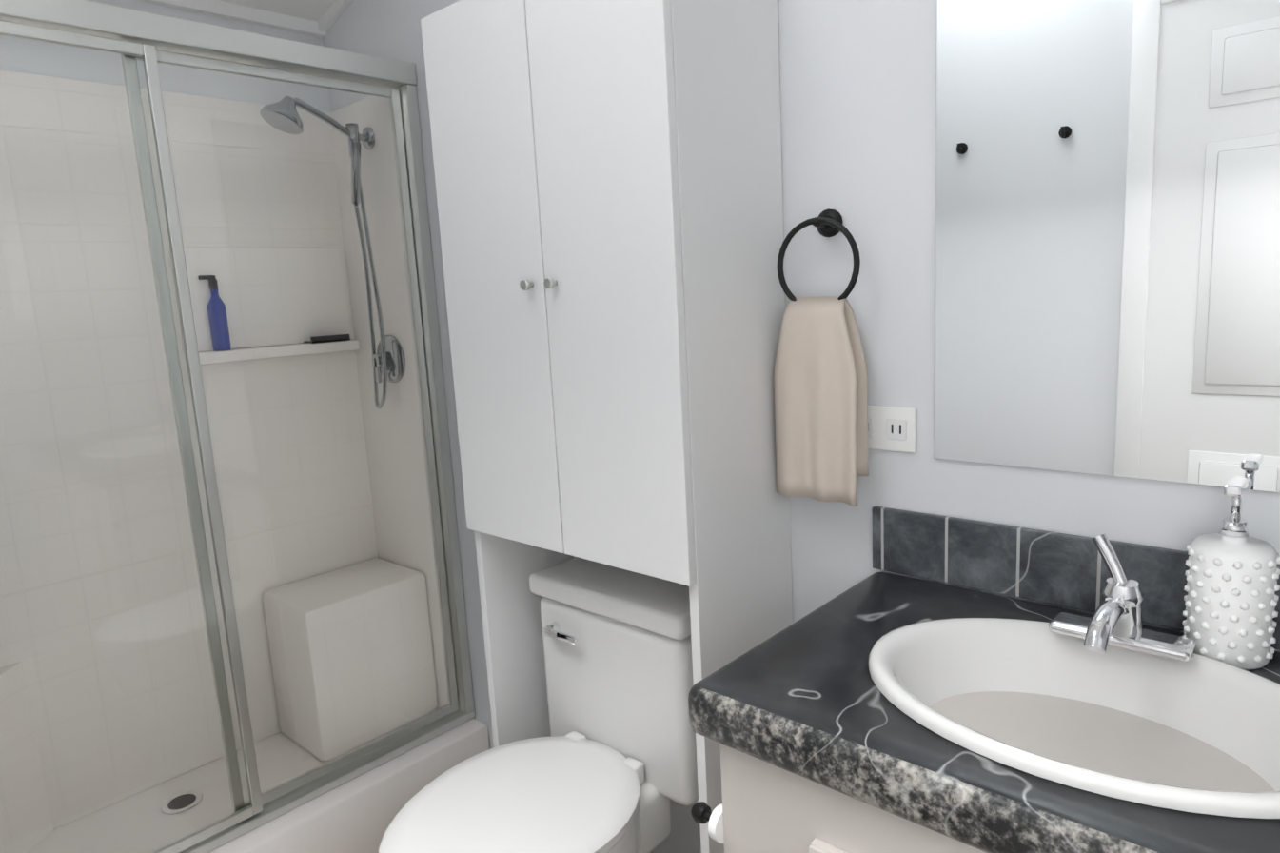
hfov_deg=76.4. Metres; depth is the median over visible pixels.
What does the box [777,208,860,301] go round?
towel ring
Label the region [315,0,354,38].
trim
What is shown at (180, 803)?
shower drain
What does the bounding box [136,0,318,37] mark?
trim
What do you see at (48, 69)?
wall
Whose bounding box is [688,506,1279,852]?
bathroom vanity
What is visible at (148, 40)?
shower door
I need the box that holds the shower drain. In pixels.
[160,790,203,814]
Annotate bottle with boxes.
[197,275,231,351]
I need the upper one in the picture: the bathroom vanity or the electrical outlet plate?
the electrical outlet plate
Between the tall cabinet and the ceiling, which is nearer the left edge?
the ceiling
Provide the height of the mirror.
0.830 m
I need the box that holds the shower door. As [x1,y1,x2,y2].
[0,0,474,852]
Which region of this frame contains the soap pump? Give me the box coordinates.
[1181,475,1279,669]
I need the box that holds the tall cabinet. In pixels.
[420,0,792,852]
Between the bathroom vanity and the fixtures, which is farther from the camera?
the fixtures
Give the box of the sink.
[867,532,1279,852]
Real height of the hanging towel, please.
0.325 m
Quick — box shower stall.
[0,69,489,852]
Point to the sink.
(1105, 709)
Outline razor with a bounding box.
[303,334,350,342]
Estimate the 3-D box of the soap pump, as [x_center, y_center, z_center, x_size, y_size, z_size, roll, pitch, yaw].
[0.695,0.166,0.955,0.091,0.217,0.091,5,13,42]
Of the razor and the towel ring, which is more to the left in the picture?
the razor
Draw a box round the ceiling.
[217,0,335,21]
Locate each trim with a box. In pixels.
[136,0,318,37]
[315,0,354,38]
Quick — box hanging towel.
[773,295,868,506]
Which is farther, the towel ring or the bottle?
the bottle
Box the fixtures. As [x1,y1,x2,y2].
[259,96,405,408]
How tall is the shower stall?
1.865 m
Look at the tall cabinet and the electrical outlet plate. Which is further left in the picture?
the tall cabinet
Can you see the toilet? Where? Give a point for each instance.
(609, 764)
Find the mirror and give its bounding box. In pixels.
[934,0,1279,492]
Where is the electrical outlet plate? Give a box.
[867,405,916,452]
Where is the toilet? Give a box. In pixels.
[378,556,698,852]
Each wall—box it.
[0,0,331,112]
[323,0,493,748]
[777,0,1231,623]

